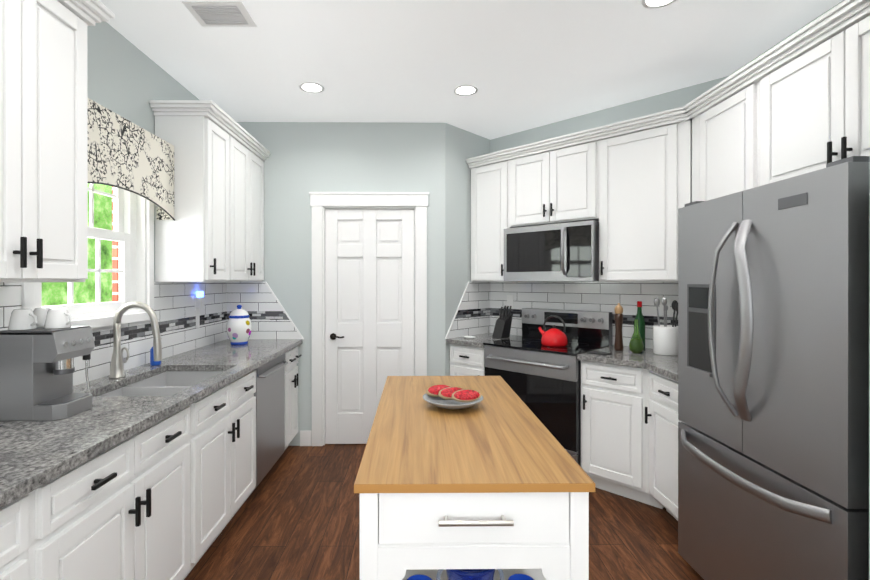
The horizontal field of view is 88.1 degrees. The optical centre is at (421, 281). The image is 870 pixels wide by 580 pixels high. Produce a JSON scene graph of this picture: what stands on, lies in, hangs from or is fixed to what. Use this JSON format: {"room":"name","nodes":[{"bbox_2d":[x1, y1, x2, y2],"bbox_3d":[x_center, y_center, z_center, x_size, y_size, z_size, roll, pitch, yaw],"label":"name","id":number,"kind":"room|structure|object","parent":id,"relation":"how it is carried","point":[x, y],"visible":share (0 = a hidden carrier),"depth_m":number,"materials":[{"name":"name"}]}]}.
{"room":"kitchen","nodes":[
{"label":"kitchen","id":0,"kind":"room"},
{"bbox_2d":[112,186,118,300],"bbox_3d":[-1.834,-0.128,1.524,0.030,3.060,7.800,0,0,-1],"label":"brick wall","id":1,"kind":"structure","parent":0,"point":[115,266],"depth_m":2.70,"materials":[{"name":"brick"}]},
{"bbox_2d":[87,22,198,303],"bbox_3d":[-1.691,0.023,0.785,0.120,2.760,6.320,0,0,-1],"label":"wall","id":2,"kind":"structure","parent":0,"point":[127,79],"depth_m":2.50,"materials":[{"name":"grey paint"}]},
{"bbox_2d":[0,0,95,281],"bbox_3d":[-1.474,-0.529,1.441,0.321,1.062,0.690,0,0,-1],"label":"upper cabinet","id":3,"kind":"object","parent":2,"relation":"attached to","point":[44,95],"depth_m":1.57,"materials":[{"name":"white wood"}]},
{"bbox_2d":[22,183,158,327],"bbox_3d":[-1.679,-0.284,2.289,0.165,1.020,0.909,0,0,-1],"label":"window","id":4,"kind":"structure","parent":2,"relation":"in","point":[132,232],"depth_m":2.57,"materials":[{"name":"white wood"}]},
{"bbox_2d":[88,98,174,220],"bbox_3d":[-1.566,-0.606,2.289,0.110,0.461,0.960,0,0,-1],"label":"valance","id":5,"kind":"object","parent":4,"relation":"attached to","point":[126,154],"visible":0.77,"depth_m":2.34,"materials":[{"name":"fabric"}]},
{"bbox_2d":[0,282,226,385],"bbox_3d":[-1.634,0.247,1.623,0.010,0.490,4.394,0,0,-1],"label":"tile backsplash","id":6,"kind":"structure","parent":2,"relation":"attached to","point":[174,306],"depth_m":2.88,"materials":[{"name":"tile"}]},
{"bbox_2d":[195,291,203,327],"bbox_3d":[-1.628,0.200,3.255,0.041,0.261,0.120,0,0,-1],"label":"outlet","id":7,"kind":"object","parent":6,"relation":"attached to","point":[199,299],"visible":0.98,"depth_m":3.24,"materials":[{"name":"white plastic"}]},
{"bbox_2d":[152,108,235,281],"bbox_3d":[-1.490,-0.532,2.983,0.321,1.062,0.413,0,0,-1],"label":"upper cabinet","id":8,"kind":"object","parent":2,"relation":"attached to","point":[213,231],"depth_m":2.78,"materials":[{"name":"white wood"}]},
{"bbox_2d":[236,132,267,281],"bbox_3d":[-1.495,-0.532,3.440,0.321,1.062,0.768,0,0,-1],"label":"upper cabinet","id":9,"kind":"object","parent":2,"relation":"attached to","point":[249,158],"depth_m":3.49,"materials":[{"name":"white wood"}]},
{"bbox_2d":[237,122,444,445],"bbox_3d":[-0.790,0.018,3.890,1.988,2.760,0.110,0,0,-1],"label":"wall","id":10,"kind":"structure","parent":0,"point":[303,160],"depth_m":3.83,"materials":[{"name":"grey paint"}]},
{"bbox_2d":[227,282,303,338],"bbox_3d":[-1.329,0.243,3.823,0.661,0.490,0.012,0,0,-1],"label":"tile backsplash","id":11,"kind":"structure","parent":10,"relation":"attached to","point":[262,306],"depth_m":3.82,"materials":[{"name":"tile"}]},
{"bbox_2d":[300,431,310,445],"bbox_3d":[0.524,1.338,0.751,3.049,0.130,6.199,0,0,-1],"label":"baseboard","id":12,"kind":"structure","parent":10,"relation":"attached to","point":[305,438],"depth_m":3.82,"materials":[{"name":"white wood"}]},
{"bbox_2d":[309,192,428,445],"bbox_3d":[-0.444,0.318,3.874,1.020,2.160,0.130,0,0,-1],"label":"door frame","id":13,"kind":"structure","parent":10,"relation":"attached to","point":[321,202],"depth_m":3.82,"materials":[{"name":"white wood"}]},
{"bbox_2d":[325,209,413,443],"bbox_3d":[-0.444,0.384,3.841,0.762,2.012,0.093,0,0,-1],"label":"door","id":14,"kind":"structure","parent":10,"relation":"in","point":[369,301],"depth_m":3.85,"materials":[{"name":"white wood"}]},
{"bbox_2d":[184,443,703,579],"bbox_3d":[0.212,1.432,1.498,4.200,0.060,7.900,0,0,-1],"label":"floor","id":15,"kind":"structure","parent":0,"point":[296,516],"depth_m":2.51,"materials":[{"name":"brown wood"}]},
{"bbox_2d":[0,487,47,579],"bbox_3d":[-1.319,0.968,0.766,0.616,0.870,0.830,0,0,-1],"label":"base cabinet","id":16,"kind":"object","parent":15,"relation":"on","point":[23,525],"depth_m":1.15,"materials":[{"name":"white wood"}]},
{"bbox_2d":[48,403,196,579],"bbox_3d":[-1.328,0.967,1.595,0.616,0.870,0.830,0,0,-1],"label":"base cabinet","id":17,"kind":"object","parent":15,"relation":"on","point":[148,471],"depth_m":1.58,"materials":[{"name":"white wood"}]},
{"bbox_2d":[0,339,301,510],"bbox_3d":[-1.313,0.511,1.629,0.646,0.038,4.398,0,0,-1],"label":"countertop","id":18,"kind":"structure","parent":17,"relation":"on","point":[33,454],"depth_m":1.59,"materials":[{"name":"grey stone"}]},
{"bbox_2d":[0,307,94,420],"bbox_3d":[-1.421,0.295,1.696,0.290,0.391,0.220,0,0,-1],"label":"coffee machine","id":19,"kind":"object","parent":18,"relation":"on","point":[41,349],"visible":1,"depth_m":1.60,"materials":[{"name":"grey plastic"}]},
{"bbox_2d":[109,301,161,378],"bbox_3d":[-1.467,0.295,2.323,0.263,0.390,0.102,0,0,-1],"label":"faucet","id":20,"kind":"object","parent":18,"relation":"on","point":[118,360],"visible":1,"depth_m":2.29,"materials":[{"name":"silver metal"}]},
{"bbox_2d":[150,338,161,365],"bbox_3d":[-1.562,0.408,2.647,0.063,0.161,0.056,0,0,-1],"label":"soap bottle","id":21,"kind":"object","parent":18,"relation":"on","point":[153,362],"visible":0.33,"depth_m":2.62,"materials":[{"name":"blue plastic"}]},
{"bbox_2d":[96,367,239,434],"bbox_3d":[-1.289,0.621,2.290,0.439,0.208,0.744,0,0,-1],"label":"sink","id":22,"kind":"object","parent":18,"relation":"in","point":[210,410],"depth_m":2.37,"materials":[{"name":"white ceramic"}]},
{"bbox_2d":[226,305,251,344],"bbox_3d":[-1.430,0.333,3.529,0.188,0.308,0.188,0,0,-1],"label":"cookie jar","id":23,"kind":"object","parent":18,"relation":"on","point":[239,327],"visible":1,"depth_m":3.47,"materials":[{"name":"white ceramic"}]},
{"bbox_2d":[196,403,259,562],"bbox_3d":[-1.336,1.090,2.416,0.616,0.620,0.810,0,0,-1],"label":"base cabinet","id":24,"kind":"object","parent":15,"relation":"on","point":[228,453],"depth_m":2.36,"materials":[{"name":"white wood"}]},
{"bbox_2d":[240,355,287,481],"bbox_3d":[-1.346,0.964,3.119,0.611,0.870,0.633,0,0,-1],"label":"dishwasher","id":25,"kind":"object","parent":15,"relation":"on","point":[267,386],"depth_m":3.10,"materials":[{"name":"silver"}]},
{"bbox_2d":[288,347,299,443],"bbox_3d":[-1.349,0.963,3.632,0.616,0.870,0.393,0,0,-1],"label":"base cabinet","id":26,"kind":"object","parent":15,"relation":"on","point":[293,356],"depth_m":3.63,"materials":[{"name":"white wood"}]},
{"bbox_2d":[450,345,484,375],"bbox_3d":[0.588,0.963,3.945,0.399,0.870,0.617,0,0,44],"label":"base cabinet","id":27,"kind":"object","parent":15,"relation":"on","point":[464,361],"depth_m":3.73,"materials":[{"name":"white wood"}]},
{"bbox_2d":[446,333,517,348],"bbox_3d":[0.579,0.507,3.937,0.401,0.038,0.641,0,0,44],"label":"countertop","id":28,"kind":"structure","parent":27,"relation":"on","point":[476,343],"depth_m":3.80,"materials":[{"name":"grey stone"}]},
{"bbox_2d":[492,306,512,338],"bbox_3d":[0.710,0.349,3.930,0.095,0.275,0.185,0,0,44],"label":"knife block","id":29,"kind":"object","parent":28,"relation":"on","point":[502,328],"visible":1,"depth_m":3.90,"materials":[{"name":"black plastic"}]},
{"bbox_2d":[354,488,594,579],"bbox_3d":[0.124,0.957,1.704,0.566,0.888,1.260,0,0,-1],"label":"kitchen island","id":30,"kind":"object","parent":15,"relation":"on","point":[538,533],"depth_m":1.11,"materials":[{"name":"white wood"}]},
{"bbox_2d":[406,574,432,579],"bbox_3d":[0.008,0.879,1.230,0.109,0.105,0.082,0,0,-1],"label":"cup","id":31,"kind":"object","parent":30,"relation":"in","point":[419,577],"visible":1,"depth_m":1.26,"materials":[{"name":"blue ceramic"}]},
{"bbox_2d":[436,569,503,579],"bbox_3d":[0.136,0.849,1.256,0.192,0.165,0.148,0,0,-1],"label":"vase","id":32,"kind":"object","parent":30,"relation":"in","point":[470,574],"visible":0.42,"depth_m":1.20,"materials":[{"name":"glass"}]},
{"bbox_2d":[354,376,594,487],"bbox_3d":[0.124,0.502,1.720,0.588,0.022,1.248,0,0,-1],"label":"island countertop","id":33,"kind":"structure","parent":30,"relation":"on","point":[496,441],"depth_m":1.36,"materials":[{"name":"brown wood"}]},
{"bbox_2d":[423,384,482,408],"bbox_3d":[0.125,0.454,1.775,0.240,0.072,0.240,0,0,-1],"label":"fruit bowl","id":34,"kind":"object","parent":33,"relation":"on","point":[444,396],"visible":1,"depth_m":1.75,"materials":[{"name":"red food"}]},
{"bbox_2d":[507,573,534,579],"bbox_3d":[0.290,0.879,1.233,0.109,0.105,0.082,0,0,-1],"label":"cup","id":35,"kind":"object","parent":30,"relation":"in","point":[518,576],"visible":1,"depth_m":1.27,"materials":[{"name":"blue ceramic"}]},
{"bbox_2d":[483,308,611,466],"bbox_3d":[0.965,0.816,3.492,0.764,1.165,0.683,0,0,44],"label":"range","id":36,"kind":"object","parent":15,"relation":"on","point":[537,376],"visible":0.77,"depth_m":3.29,"materials":[{"name":"silver metal"}]},
{"bbox_2d":[538,315,567,346],"bbox_3d":[0.992,0.365,3.412,0.231,0.228,0.194,0,0,44],"label":"kettle","id":37,"kind":"object","parent":36,"relation":"on","point":[554,336],"visible":1,"depth_m":3.34,"materials":[{"name":"red metal"}]},
{"bbox_2d":[581,361,660,507],"bbox_3d":[1.442,0.964,3.109,0.442,0.870,0.617,0,0,44],"label":"base cabinet","id":38,"kind":"object","parent":15,"relation":"on","point":[615,399],"depth_m":2.88,"materials":[{"name":"white wood"}]},
{"bbox_2d":[577,345,677,380],"bbox_3d":[1.537,0.508,2.873,0.973,0.038,1.225,0,0,-1],"label":"countertop","id":39,"kind":"structure","parent":38,"relation":"on","point":[662,365],"depth_m":2.87,"materials":[{"name":"stone"}]},
{"bbox_2d":[586,351,611,355],"bbox_3d":[1.206,0.484,3.055,0.140,0.008,0.090,0,0,44],"label":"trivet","id":40,"kind":"object","parent":39,"relation":"on","point":[598,353],"visible":0.96,"depth_m":3.05,"materials":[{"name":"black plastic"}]},
{"bbox_2d":[614,303,623,350],"bbox_3d":[1.407,0.319,3.201,0.062,0.338,0.062,0,0,44],"label":"pepper mill","id":41,"kind":"object","parent":39,"relation":"on","point":[618,316],"visible":1,"depth_m":3.18,"materials":[{"name":"brown wood"}]},
{"bbox_2d":[629,319,643,352],"bbox_3d":[1.478,0.373,3.089,0.094,0.230,0.094,0,0,44],"label":"oil bottle","id":42,"kind":"object","parent":39,"relation":"on","point":[636,344],"visible":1,"depth_m":3.06,"materials":[{"name":"green glass"}]},
{"bbox_2d":[634,301,644,348],"bbox_3d":[1.596,0.315,3.288,0.076,0.346,0.076,0,0,44],"label":"wine bottle","id":43,"kind":"object","parent":39,"relation":"on","point":[641,321],"visible":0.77,"depth_m":3.26,"materials":[{"name":"green glass"}]},
{"bbox_2d":[653,297,677,355],"bbox_3d":[1.668,0.295,3.044,0.179,0.386,0.164,0,0,44],"label":"utensil crock","id":44,"kind":"object","parent":39,"relation":"on","point":[665,339],"visible":0.9,"depth_m":2.99,"materials":[{"name":"white ceramic"}]},
{"bbox_2d":[645,371,681,520],"bbox_3d":[1.685,0.965,2.507,0.683,0.870,0.489,0,0,-1],"label":"base cabinet","id":45,"kind":"object","parent":15,"relation":"on","point":[663,442],"visible":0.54,"depth_m":2.56,"materials":[{"name":"white wood"}]},
{"bbox_2d":[678,156,869,579],"bbox_3d":[1.609,0.509,1.801,0.798,1.785,0.880,0,0,-1],"label":"fridge","id":46,"kind":"object","parent":15,"relation":"on","point":[773,364],"visible":1,"depth_m":1.62,"materials":[{"name":"silver metal"}]},
{"bbox_2d":[445,123,489,375],"bbox_3d":[0.396,0.018,4.113,0.100,2.760,0.650,0,0,44],"label":"wall","id":47,"kind":"structure","parent":0,"point":[461,146],"depth_m":3.96,"materials":[{"name":"grey paint"}]},
{"bbox_2d":[445,282,489,338],"bbox_3d":[0.433,0.242,4.069,0.012,0.490,0.654,0,0,44],"label":"tile backsplash","id":48,"kind":"structure","parent":47,"relation":"attached to","point":[471,316],"depth_m":4.10,"materials":[{"name":"tile"}]},
{"bbox_2d":[99,0,841,139],"bbox_3d":[0.212,-1.398,1.493,4.200,0.080,7.900,0,0,-1],"label":"ceiling","id":49,"kind":"structure","parent":0,"point":[521,65],"depth_m":2.66,"materials":[{"name":"white paint"}]},
{"bbox_2d":[181,1,256,26],"bbox_3d":[-1.017,-1.353,2.280,0.290,0.011,0.210,0,0,-1],"label":"ceiling vent","id":50,"kind":"object","parent":49,"relation":"in","point":[220,13],"visible":1,"depth_m":2.26,"materials":[{"name":"white metal"}]},
{"bbox_2d":[299,82,323,92],"bbox_3d":[-0.766,-1.357,3.143,0.170,0.005,0.170,0,0,-1],"label":"recessed light","id":51,"kind":"object","parent":49,"relation":"in","point":[310,87],"visible":1,"depth_m":3.14,"materials":[{"name":"white"}]},
{"bbox_2d":[454,85,477,95],"bbox_3d":[0.314,-1.357,3.189,0.170,0.005,0.170,0,0,-1],"label":"recessed light","id":52,"kind":"object","parent":49,"relation":"in","point":[465,90],"visible":1,"depth_m":3.19,"materials":[{"name":"white"}]},
{"bbox_2d":[642,0,676,8],"bbox_3d":[1.145,-1.356,2.143,0.170,0.005,0.170,0,0,-1],"label":"recessed light","id":53,"kind":"object","parent":49,"relation":"in","point":[652,4],"visible":1,"depth_m":2.19,"materials":[{"name":"white"}]},
{"bbox_2d":[490,76,727,281],"bbox_3d":[1.385,0.018,3.670,2.133,2.760,0.100,0,0,44],"label":"wall","id":54,"kind":"structure","parent":0,"point":[681,97],"depth_m":3.54,"materials":[{"name":"grey paint"}]},
{"bbox_2d":[466,150,527,281],"bbox_3d":[0.721,-0.533,4.018,0.484,1.062,0.322,0,0,44],"label":"upper cabinet","id":55,"kind":"object","parent":54,"relation":"attached to","point":[494,181],"depth_m":3.90,"materials":[{"name":"white wood"}]},
{"bbox_2d":[518,134,597,226],"bbox_3d":[1.116,-0.763,3.632,0.760,0.602,0.322,0,0,44],"label":"upper cabinet","id":56,"kind":"object","parent":54,"relation":"attached to","point":[558,181],"depth_m":3.46,"materials":[{"name":"white wood"}]},
{"bbox_2d":[504,220,598,280],"bbox_3d":[1.065,-0.222,3.581,0.756,0.435,0.451,0,0,44],"label":"microwave","id":57,"kind":"object","parent":56,"relation":"attached to","point":[562,252],"visible":0.94,"depth_m":3.41,"materials":[{"name":"silver metal"}]},
{"bbox_2d":[490,282,677,348],"bbox_3d":[1.335,0.243,3.638,1.899,0.490,0.014,0,0,45],"label":"tile backsplash","id":58,"kind":"structure","parent":54,"relation":"attached to","point":[588,296],"depth_m":3.60,"materials":[{"name":"tile"}]},
{"bbox_2d":[598,110,692,281],"bbox_3d":[1.573,-0.532,3.184,0.661,1.062,0.322,0,0,44],"label":"upper cabinet","id":59,"kind":"object","parent":54,"relation":"attached to","point":[626,185],"depth_m":3.03,"materials":[{"name":"white wood"}]},
{"bbox_2d":[728,0,844,76],"bbox_3d":[2.109,0.024,0.376,0.110,2.760,5.420,0,0,-1],"label":"wall","id":60,"kind":"structure","parent":0,"point":[789,35],"depth_m":2.47,"materials":[{"name":"grey paint"}]},
{"bbox_2d":[683,0,869,201],"bbox_3d":[1.839,-0.549,2.113,0.384,1.100,1.618,0,0,-1],"label":"upper cabinet","id":61,"kind":"object","parent":60,"relation":"attached to","point":[797,103],"visible":0.6,"depth_m":2.07,"materials":[{"name":"white wood"}]},
{"bbox_2d":[869,326,869,579],"bbox_3d":[1.665,0.022,1.151,0.760,2.760,0.280,0,0,-1],"label":"wall","id":62,"kind":"structure","parent":0,"point":[869,452],"depth_m":1.29,"materials":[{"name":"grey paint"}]},
{"label":"outside","id":63,"kind":"structure","parent":0,"visible":0},
{"bbox_2d":[42,183,111,305],"bbox_3d":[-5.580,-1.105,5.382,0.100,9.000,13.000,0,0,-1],"label":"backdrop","id":64,"kind":"structure","parent":63,"point":[54,293],"depth_m":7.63,"materials":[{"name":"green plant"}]}
]}

